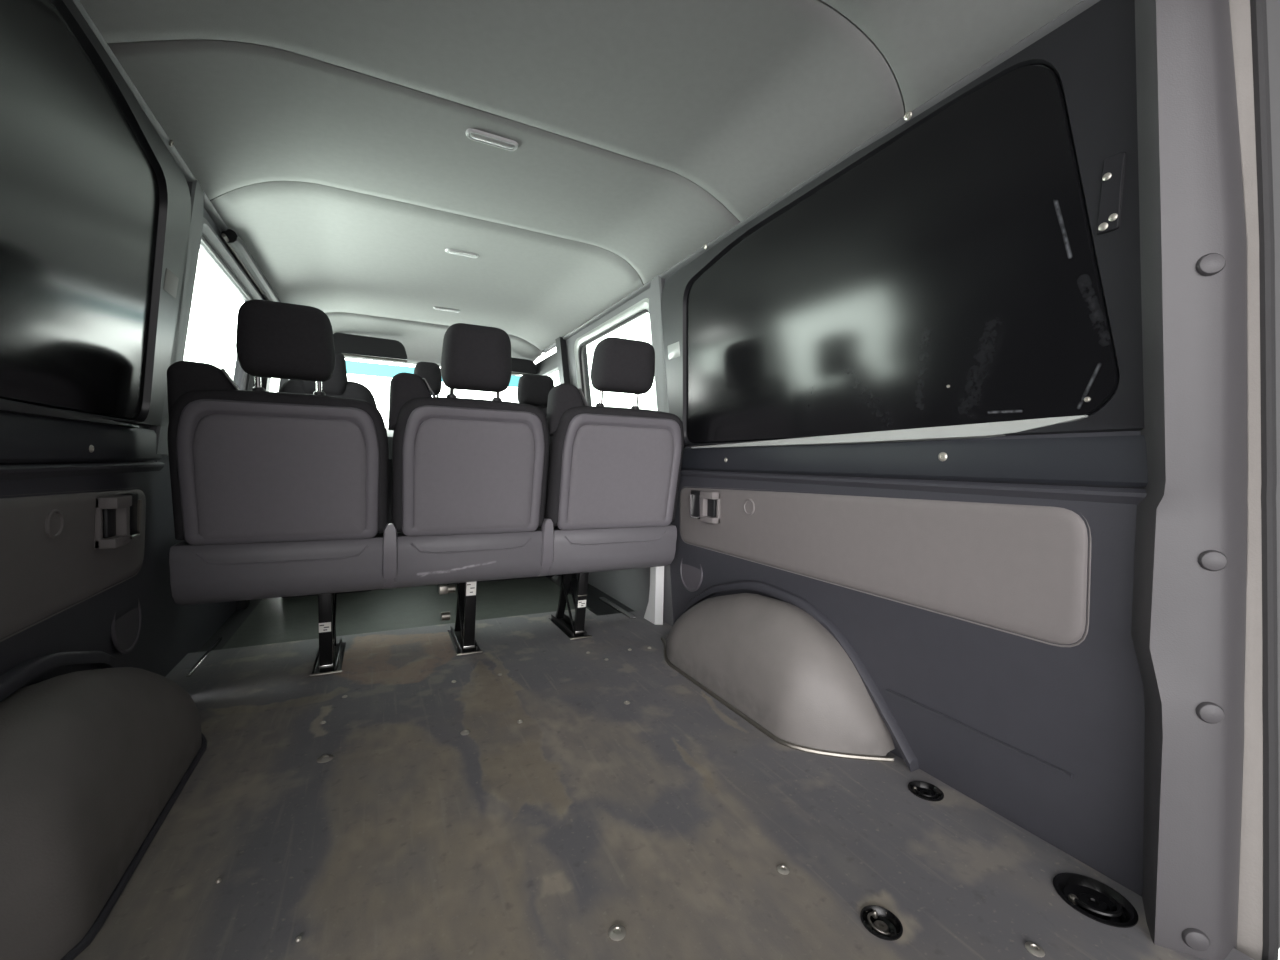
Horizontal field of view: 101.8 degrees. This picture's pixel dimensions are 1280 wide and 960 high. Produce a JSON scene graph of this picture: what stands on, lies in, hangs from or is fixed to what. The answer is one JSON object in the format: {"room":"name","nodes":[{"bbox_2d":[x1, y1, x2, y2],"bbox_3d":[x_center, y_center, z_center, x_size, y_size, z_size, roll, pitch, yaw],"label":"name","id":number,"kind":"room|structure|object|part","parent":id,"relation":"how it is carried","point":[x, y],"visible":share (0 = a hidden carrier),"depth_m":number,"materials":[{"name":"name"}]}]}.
{"room":"vehicle interior","nodes":[
{"label":"vehicle interior","id":0,"kind":"room"},
{"bbox_2d":[0,403,153,464],"bbox_3d":[-0.945,-0.057,0.723,0.183,1.566,1.455,0,2,-27],"label":"wall","id":1,"kind":"structure","parent":0,"point":[141,427],"depth_m":1.02,"materials":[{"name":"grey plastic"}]},
{"bbox_2d":[0,412,161,462],"bbox_3d":[-0.938,-0.062,0.718,0.026,0.077,1.430,0,2,-27],"label":"trim panel","id":2,"kind":"object","parent":1,"relation":"attached to","point":[23,438],"visible":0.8,"depth_m":0.95,"materials":[{"name":"plastic"}]},
{"bbox_2d":[89,445,93,452],"bbox_3d":[-1.078,-0.061,1.023,0.004,0.015,0.015,0,2,-27],"label":"screw","id":3,"kind":"object","parent":2,"relation":"attached to","point":[91,447],"visible":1,"depth_m":1.02,"materials":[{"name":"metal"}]},
{"bbox_2d":[0,462,164,688],"bbox_3d":[-0.957,0.303,0.733,0.088,0.646,1.455,0,2,-27],"label":"trim panel","id":4,"kind":"object","parent":1,"relation":"attached to","point":[59,593],"depth_m":1.00,"materials":[{"name":"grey plastic"}]},
{"bbox_3d":[-1.132,0.086,1.136,0.040,0.106,0.160,0,2,-27],"label":"latch bracket","id":5,"kind":"part","parent":4,"relation":"part of","materials":[{"name":"grey plastic"}]},
{"bbox_2d":[0,0,190,427],"bbox_3d":[-0.893,-0.428,0.733,0.095,0.661,1.449,0,2,-27],"label":"panel","id":6,"kind":"object","parent":1,"relation":"attached to","point":[95,207],"visible":0.95,"depth_m":0.91,"materials":[{"name":"black glass"}]},
{"bbox_2d":[163,268,178,297],"bbox_3d":[-1.152,-0.482,1.272,0.018,0.055,0.085,0,2,-27],"label":"clip","id":7,"kind":"object","parent":6,"relation":"attached to","point":[171,281],"visible":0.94,"depth_m":1.27,"materials":[{"name":"plastic"}]},
{"bbox_2d":[72,0,227,231],"bbox_3d":[-1.190,-0.776,1.406,0.024,0.023,2.960,0,2,-27],"label":"rail","id":8,"kind":"object","parent":1,"relation":"attached to","point":[209,208],"visible":0.34,"depth_m":1.10,"materials":[{"name":"grey plastic"}]},
{"bbox_2d":[149,179,203,456],"bbox_3d":[-1.227,-0.424,1.366,0.126,0.725,0.105,0,2,-27],"label":"pillar","id":9,"kind":"structure","parent":1,"relation":"attached to","point":[195,189],"depth_m":1.37,"materials":[{"name":"grey plastic"}]},
{"bbox_2d":[236,377,270,609],"bbox_3d":[-1.758,-0.100,2.381,0.194,1.509,0.080,0,2,-27],"label":"pillar","id":10,"kind":"structure","parent":0,"point":[265,382],"depth_m":2.35,"materials":[{"name":"grey plastic"}]},
{"bbox_2d":[145,208,280,676],"bbox_3d":[-1.568,-0.067,1.988,0.230,1.476,1.323,0,2,-27],"label":"door","id":11,"kind":"structure","parent":10,"relation":"attached to","point":[176,631],"depth_m":1.59,"materials":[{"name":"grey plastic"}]},
{"bbox_2d":[201,217,262,389],"bbox_3d":[-1.442,-0.470,1.799,0.094,0.560,0.915,0,2,-27],"label":"window surround","id":12,"kind":"object","parent":11,"relation":"attached to","point":[211,242],"visible":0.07,"depth_m":1.75,"materials":[{"name":"plastic"}]},
{"bbox_3d":[-1.518,-0.784,2.094,0.049,0.044,1.123,0,2,-27],"label":"door header rail","id":13,"kind":"part","parent":11,"relation":"part of","materials":[{"name":"grey plastic"}]},
{"bbox_2d":[276,379,289,391],"bbox_3d":[-1.986,-0.081,2.755,0.175,1.436,0.790,0,2,-27],"label":"door","id":14,"kind":"structure","parent":10,"relation":"attached to","point":[281,382],"depth_m":3.04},
{"bbox_2d":[388,488,391,522],"bbox_3d":[-1.687,0.135,3.918,1.700,0.950,0.060,0,2,-27],"label":"wall","id":15,"kind":"structure","parent":0,"point":[389,489],"depth_m":3.81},
{"bbox_2d":[386,428,393,487],"bbox_3d":[-1.519,-0.156,3.587,1.530,0.390,0.620,0,2,-27],"label":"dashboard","id":16,"kind":"object","parent":15,"relation":"attached to","point":[389,432],"visible":0.02,"depth_m":3.25},
{"bbox_2d":[345,360,520,386],"bbox_3d":[-1.585,-0.539,3.722,1.610,0.465,0.510,0,2,-27],"label":"window","id":17,"kind":"structure","parent":15,"relation":"in","point":[353,367],"depth_m":3.45,"materials":[{"name":"clear glass"}]},
{"bbox_2d":[555,337,577,579],"bbox_3d":[-0.407,-0.095,3.064,0.194,1.509,0.080,0,2,-27],"label":"pillar","id":18,"kind":"structure","parent":0,"point":[561,348],"depth_m":2.99,"materials":[{"name":"grey plastic"}]},
{"bbox_2d":[535,352,557,375],"bbox_3d":[-0.573,-0.075,3.469,0.175,1.436,0.790,0,2,-27],"label":"door","id":19,"kind":"structure","parent":18,"relation":"attached to","point":[547,366],"depth_m":3.33,"materials":[{"name":"grey plastic"}]},
{"bbox_2d":[566,288,673,625],"bbox_3d":[-0.122,-0.056,2.570,0.180,1.476,1.060,0,2,-27],"label":"door","id":20,"kind":"structure","parent":18,"relation":"attached to","point":[630,587],"depth_m":2.51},
{"bbox_2d":[574,298,649,400],"bbox_3d":[-0.123,-0.465,2.465,0.094,0.560,0.915,0,2,-27],"label":"window surround","id":21,"kind":"object","parent":20,"relation":"attached to","point":[640,308],"visible":0.38,"depth_m":2.51,"materials":[{"name":"plastic"}]},
{"bbox_2d":[644,566,663,624],"bbox_3d":[0.054,0.408,2.209,0.030,0.420,0.140,0,2,-27],"label":"strip","id":22,"kind":"object","parent":20,"relation":"attached to","point":[654,611],"visible":0.59,"depth_m":2.16,"materials":[{"name":"white paint"}]},
{"bbox_2d":[74,574,1253,959],"bbox_3d":[-0.683,0.652,1.926,1.720,0.120,4.400,0,2,-27],"label":"floor","id":23,"kind":"structure","parent":0,"point":[665,816],"depth_m":0.94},
{"bbox_2d":[0,651,206,959],"bbox_3d":[-0.978,0.462,0.927,0.221,0.318,1.038,0,2,-27],"label":"wheel arch cover","id":24,"kind":"object","parent":23,"relation":"on","point":[93,763],"visible":1,"depth_m":0.76,"materials":[{"name":"plastic"}]},
{"bbox_2d":[186,637,221,676],"bbox_3d":[-1.437,0.581,1.722,0.010,0.010,0.360,0,2,-27],"label":"strip","id":25,"kind":"object","parent":23,"relation":"on","point":[218,640],"visible":1,"depth_m":1.69,"materials":[{"name":"silver metal"}]},
{"bbox_2d":[295,936,301,941],"bbox_3d":[-0.472,0.635,0.720,0.008,0.004,0.008,0,2,-27],"label":"screw","id":26,"kind":"object","parent":23,"relation":"on","point":[299,938],"visible":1,"depth_m":0.72,"materials":[{"name":"metal"}]},
{"bbox_2d":[317,754,333,762],"bbox_3d":[-0.697,0.616,1.151,0.032,0.004,0.032,0,2,-27],"label":"screw","id":27,"kind":"object","parent":23,"relation":"on","point":[325,758],"visible":1,"depth_m":1.15,"materials":[{"name":"metal"}]},
{"bbox_2d":[222,577,590,648],"bbox_3d":[-1.078,0.583,2.575,1.370,0.020,1.080,0,2,-27],"label":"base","id":28,"kind":"object","parent":23,"relation":"on","point":[273,620],"visible":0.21,"depth_m":2.34,"materials":[{"name":"grey plastic"}]},
{"bbox_2d":[279,351,377,597],"bbox_3d":[-1.616,-0.032,2.725,0.460,1.195,0.580,0,2,-27],"label":"seat","id":29,"kind":"object","parent":28,"relation":"on","point":[338,385],"visible":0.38,"depth_m":2.48,"materials":[{"name":"fabric"}]},
{"bbox_3d":[-1.630,0.405,2.749,0.391,0.320,0.440,0,2,-27],"label":"seat","id":30,"kind":"part","parent":29,"relation":"part of","materials":[{"name":"black plastic"}]},
{"bbox_3d":[-1.559,-0.179,2.614,0.460,0.620,0.272,0,2,-27],"label":"backrest","id":31,"kind":"part","parent":29,"relation":"part of","materials":[{"name":"fabric"}]},
{"bbox_2d":[414,362,553,584],"bbox_3d":[-0.904,-0.024,3.085,0.843,1.185,0.580,0,2,-27],"label":"bench","id":32,"kind":"object","parent":28,"relation":"on","point":[533,389],"visible":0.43,"depth_m":2.89,"materials":[{"name":"fabric"}]},
{"bbox_3d":[-0.889,0.408,3.123,0.663,0.320,0.440,0,2,-27],"label":"seat","id":33,"kind":"part","parent":32,"relation":"part of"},
{"bbox_3d":[-0.822,-0.149,2.994,0.780,0.565,0.260,0,2,-27],"label":"backrest","id":34,"kind":"part","parent":32,"relation":"part of","materials":[{"name":"fabric"}]},
{"bbox_2d":[167,299,683,676],"bbox_3d":[-0.599,0.069,1.786,1.459,1.088,0.679,0,2,-27],"label":"seat","id":35,"kind":"object","parent":23,"relation":"on","point":[275,494],"visible":0.99,"depth_m":1.49,"materials":[{"name":"fabric"}]},
{"bbox_3d":[-0.967,-0.248,1.317,0.013,0.086,0.029,0,2,-27],"label":"headrest post","id":36,"kind":"part","parent":35,"relation":"part of","materials":[{"name":"silver metal"}]},
{"bbox_2d":[252,387,264,390],"bbox_3d":[-0.971,-0.228,1.325,0.030,0.016,0.030,0,2,-27],"label":"socket","id":37,"kind":"object","parent":35,"relation":"attached to","point":[254,388],"depth_m":1.31,"materials":[{"name":"black plastic"}]},
{"bbox_3d":[-0.957,-0.037,1.423,0.483,0.384,0.217,0,2,-27],"label":"backrest","id":38,"kind":"part","parent":35,"relation":"part of","materials":[{"name":"fabric"}]},
{"bbox_3d":[-0.925,-0.001,1.358,0.377,0.323,0.076,0,2,-27],"label":"panel","id":39,"kind":"part","parent":35,"relation":"part of","materials":[{"name":"plastic"}]},
{"bbox_3d":[-0.850,-0.248,1.377,0.013,0.086,0.029,0,2,-27],"label":"headrest post","id":40,"kind":"part","parent":35,"relation":"part of","materials":[{"name":"silver metal"}]},
{"bbox_2d":[313,391,325,395],"bbox_3d":[-0.854,-0.228,1.384,0.030,0.016,0.030,0,2,-27],"label":"socket","id":41,"kind":"object","parent":35,"relation":"attached to","point":[316,393],"depth_m":1.37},
{"bbox_3d":[-0.730,0.510,1.952,0.030,0.031,0.031,0,2,-27],"label":"release knob","id":42,"kind":"part","parent":35,"relation":"part of","materials":[{"name":"metal"}]},
{"bbox_3d":[-0.689,0.389,1.855,0.055,0.030,0.030,0,2,-27],"label":"release knob","id":43,"kind":"part","parent":35,"relation":"part of","materials":[{"name":"metal"}]},
{"bbox_2d":[446,394,456,397],"bbox_3d":[-0.556,-0.245,1.534,0.030,0.016,0.030,0,2,-27],"label":"socket","id":44,"kind":"object","parent":35,"relation":"attached to","point":[448,395],"depth_m":1.52,"materials":[{"name":"black plastic"}]},
{"bbox_3d":[-0.526,-0.044,1.638,0.458,0.402,0.221,0,2,-27],"label":"backrest","id":45,"kind":"part","parent":35,"relation":"part of","materials":[{"name":"plastic"}]},
{"bbox_3d":[-0.494,-0.008,1.573,0.352,0.341,0.079,0,2,-27],"label":"panel","id":46,"kind":"part","parent":35,"relation":"part of","materials":[{"name":"plastic"}]},
{"bbox_3d":[-0.130,-0.276,1.738,0.013,0.101,0.029,0,2,-27],"label":"headrest post","id":47,"kind":"part","parent":35,"relation":"part of","materials":[{"name":"silver metal"}]},
{"bbox_3d":[-0.091,-0.045,1.857,0.490,0.408,0.222,0,2,-27],"label":"backrest","id":48,"kind":"part","parent":35,"relation":"part of","materials":[{"name":"plastic"}]},
{"bbox_3d":[-0.059,-0.009,1.792,0.384,0.347,0.080,0,2,-27],"label":"panel","id":49,"kind":"part","parent":35,"relation":"part of","materials":[{"name":"plastic"}]},
{"bbox_3d":[-0.012,-0.276,1.798,0.013,0.101,0.029,0,2,-27],"label":"headrest post","id":50,"kind":"part","parent":35,"relation":"part of","materials":[{"name":"silver metal"}]},
{"bbox_2d":[460,730,469,734],"bbox_3d":[-0.428,0.617,1.273,0.022,0.004,0.022,0,2,-27],"label":"screw","id":51,"kind":"object","parent":23,"relation":"on","point":[464,732],"visible":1,"depth_m":1.27,"materials":[{"name":"metal"}]},
{"bbox_2d":[608,925,625,940],"bbox_3d":[-0.033,0.643,0.740,0.025,0.004,0.025,0,2,-27],"label":"screw","id":52,"kind":"object","parent":23,"relation":"on","point":[616,932],"visible":1,"depth_m":0.74,"materials":[{"name":"metal"}]},
{"bbox_2d":[599,597,635,618],"bbox_3d":[-0.110,0.587,2.392,0.026,0.010,0.360,0,2,-27],"label":"strip","id":53,"kind":"object","parent":23,"relation":"on","point":[606,601],"visible":1,"depth_m":2.37,"materials":[{"name":"silver metal"}]},
{"bbox_2d":[777,865,789,874],"bbox_3d":[0.238,0.645,0.862,0.020,0.004,0.020,0,2,-27],"label":"screw","id":54,"kind":"object","parent":23,"relation":"on","point":[782,869],"visible":1,"depth_m":0.86,"materials":[{"name":"metal"}]},
{"bbox_2d":[661,581,918,771],"bbox_3d":[0.296,0.468,1.570,0.221,0.318,1.038,0,2,-27],"label":"wheel arch cover","id":55,"kind":"object","parent":23,"relation":"on","point":[784,667],"visible":1,"depth_m":1.31,"materials":[{"name":"plastic"}]},
{"bbox_2d":[860,905,902,940],"bbox_3d":[0.355,0.656,0.766,0.057,0.015,0.057,0,2,-27],"label":"ring","id":56,"kind":"object","parent":23,"relation":"on","point":[884,926],"visible":1,"depth_m":0.77,"materials":[{"name":"metal"}]},
{"bbox_2d":[908,781,943,800],"bbox_3d":[0.594,0.651,1.081,0.066,0.016,0.066,0,2,-27],"label":"ring","id":57,"kind":"object","parent":23,"relation":"on","point":[921,789],"visible":1,"depth_m":1.09,"materials":[{"name":"black metal"}]},
{"bbox_2d":[1025,942,1044,956],"bbox_3d":[0.553,0.656,0.728,0.022,0.004,0.022,0,2,-27],"label":"screw","id":58,"kind":"object","parent":23,"relation":"on","point":[1033,948],"visible":1,"depth_m":0.73,"materials":[{"name":"metal"}]},
{"bbox_2d":[1053,873,1137,927],"bbox_3d":[0.713,0.661,0.817,0.101,0.017,0.101,0,2,-27],"label":"ring","id":59,"kind":"object","parent":23,"relation":"on","point":[1094,899],"visible":1,"depth_m":0.82,"materials":[{"name":"black metal"}]},
{"bbox_2d":[664,64,1140,488],"bbox_3d":[0.444,-0.051,1.424,0.183,1.566,1.455,0,2,-27],"label":"wall","id":60,"kind":"structure","parent":0,"point":[1117,433],"depth_m":0.93,"materials":[{"name":"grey plastic"}]},
{"bbox_2d":[649,275,668,412],"bbox_3d":[0.096,-0.418,2.034,0.126,0.725,0.105,0,2,-27],"label":"pillar","id":61,"kind":"structure","parent":60,"relation":"attached to","point":[657,283],"depth_m":2.01,"materials":[{"name":"grey plastic"}]},
{"bbox_2d":[542,0,1099,352],"bbox_3d":[0.045,-0.770,2.029,0.024,0.023,2.960,0,2,-27],"label":"rail","id":62,"kind":"object","parent":60,"relation":"attached to","point":[1083,5],"visible":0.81,"depth_m":1.08,"materials":[{"name":"grey plastic"}]},
{"bbox_2d":[107,39,739,283],"bbox_3d":[-0.449,-0.796,1.473,1.400,0.062,0.699,0,2,-27],"label":"panel","id":63,"kind":"object","parent":62,"relation":"attached to","point":[237,114],"visible":0.99,"depth_m":1.28,"materials":[{"name":"plastic"}]},
{"bbox_2d":[465,128,517,150],"bbox_3d":[-0.350,-0.804,1.232,0.122,0.007,0.042,0,2,-27],"label":"ceiling light","id":64,"kind":"object","parent":63,"relation":"attached to","point":[476,135],"visible":1,"depth_m":1.23,"materials":[{"name":"white plastic"}]},
{"bbox_2d":[904,111,911,120],"bbox_3d":[0.533,-0.726,1.035,0.007,0.017,0.018,0,2,-27],"label":"screw","id":65,"kind":"object","parent":62,"relation":"attached to","point":[907,116],"visible":1,"depth_m":1.03,"materials":[{"name":"metal"}]},
{"bbox_2d":[661,0,1143,448],"bbox_3d":[0.407,-0.422,1.389,0.095,0.661,1.449,0,2,-27],"label":"panel","id":66,"kind":"object","parent":60,"relation":"attached to","point":[955,248],"visible":0.91,"depth_m":1.01,"materials":[{"name":"black glass"}]},
{"bbox_2d":[668,342,679,359],"bbox_3d":[0.128,-0.476,1.918,0.018,0.055,0.085,0,2,-27],"label":"clip","id":67,"kind":"object","parent":66,"relation":"attached to","point":[673,349],"visible":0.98,"depth_m":1.91,"materials":[{"name":"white plastic"}]},
{"bbox_2d":[1097,152,1124,233],"bbox_3d":[0.706,-0.429,0.780,0.017,0.105,0.033,0,2,-27],"label":"tab","id":68,"kind":"object","parent":66,"relation":"attached to","point":[1113,168],"visible":1,"depth_m":0.78,"materials":[{"name":"metal"}]},
{"bbox_2d":[670,470,1146,895],"bbox_3d":[0.441,0.309,1.438,0.088,0.646,1.455,0,2,-27],"label":"trim panel","id":69,"kind":"object","parent":60,"relation":"attached to","point":[992,622],"depth_m":1.01,"materials":[{"name":"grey plastic"}]},
{"bbox_3d":[0.222,0.091,1.820,0.040,0.106,0.160,0,2,-27],"label":"latch bracket","id":70,"kind":"part","parent":69,"relation":"part of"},
{"bbox_2d":[681,435,1147,486],"bbox_3d":[0.444,-0.056,1.415,0.026,0.077,1.430,0,2,-27],"label":"trim panel","id":71,"kind":"object","parent":60,"relation":"attached to","point":[1103,460],"visible":0.84,"depth_m":1.02,"materials":[{"name":"plastic"}]},
{"bbox_2d":[938,452,946,460],"bbox_3d":[0.612,-0.047,1.052,0.004,0.019,0.019,0,2,-27],"label":"screw","id":72,"kind":"object","parent":71,"relation":"attached to","point":[942,456],"visible":1,"depth_m":1.05,"materials":[{"name":"metal"}]},
{"bbox_2d":[1266,0,1279,947],"bbox_3d":[0.972,-0.056,0.800,0.414,1.480,0.110,0,2,-27],"label":"wall","id":73,"kind":"structure","parent":0,"point":[1273,6],"depth_m":0.74,"materials":[{"name":"grey metal"}]},
{"bbox_2d":[1131,0,1247,959],"bbox_3d":[0.764,-0.059,0.736,0.245,1.480,0.127,0,2,-27],"label":"trim","id":74,"kind":"structure","parent":73,"relation":"attached to","point":[1188,629],"depth_m":0.72,"materials":[{"name":"plastic"}]},
{"bbox_2d":[1229,0,1278,959],"bbox_3d":[0.836,-0.057,0.730,0.154,1.481,0.050,1,2,2],"label":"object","id":75,"kind":"object","parent":73,"relation":"attached to","point":[1258,903],"visible":0.95,"depth_m":0.73,"materials":[{"name":"metal"}]},
{"bbox_3d":[-0.615,-0.893,1.803,1.600,0.030,3.800,0,2,-27],"label":"ceiling","id":76,"kind":"structure","parent":0,"visible":0},
{"bbox_2d":[210,181,642,350],"bbox_3d":[-0.893,-0.834,2.353,1.400,0.062,1.610,0,2,-27],"label":"panel","id":77,"kind":"object","parent":76,"relation":"attached to","point":[325,248],"visible":0.87,"depth_m":2.00,"materials":[{"name":"fabric"}]},
{"bbox_2d":[433,307,459,312],"bbox_3d":[-0.981,-0.864,2.639,0.130,0.007,0.038,0,2,-27],"label":"ceiling light","id":78,"kind":"object","parent":77,"relation":"attached to","point":[435,308],"visible":1,"depth_m":2.63,"materials":[{"name":"white plastic"}]},
{"bbox_2d":[445,248,478,257],"bbox_3d":[-0.655,-0.833,1.914,0.118,0.007,0.040,0,2,-27],"label":"ceiling light","id":79,"kind":"object","parent":77,"relation":"attached to","point":[450,251],"visible":1,"depth_m":1.91,"materials":[{"name":"white plastic"}]},
{"bbox_2d":[325,312,542,375],"bbox_3d":[-1.321,-0.821,3.200,1.400,0.167,0.615,0,2,-27],"label":"header panel","id":80,"kind":"object","parent":76,"relation":"attached to","point":[422,341],"visible":0.36,"depth_m":3.09,"materials":[{"name":"plastic"}]},
{"bbox_2d":[333,333,406,361],"bbox_3d":[-1.612,-0.787,3.088,0.421,0.127,0.044,0,2,-27],"label":"sun visor","id":81,"kind":"object","parent":80,"relation":"attached to","point":[352,345],"visible":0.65,"depth_m":3.08,"materials":[{"name":"fabric"}]},
{"bbox_2d":[511,357,536,374],"bbox_3d":[-0.840,-0.763,3.484,0.315,0.109,0.040,0,2,-27],"label":"sun visor","id":82,"kind":"object","parent":80,"relation":"attached to","point":[519,366],"visible":0.53,"depth_m":3.50,"materials":[{"name":"plastic"}]},
{"bbox_2d":[79,0,904,221],"bbox_3d":[-0.183,-0.773,0.947,1.400,0.062,0.608,0,2,-27],"label":"panel","id":83,"kind":"object","parent":76,"relation":"attached to","point":[746,101],"visible":1,"depth_m":0.98,"materials":[{"name":"plastic"}]},
{"bbox_2d":[821,0,1082,111],"bbox_3d":[0.083,-0.750,0.419,1.400,0.062,0.730,0,2,-27],"label":"panel","id":84,"kind":"object","parent":76,"relation":"attached to","point":[929,46],"visible":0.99,"depth_m":0.86,"materials":[{"name":"plastic"}]}
]}

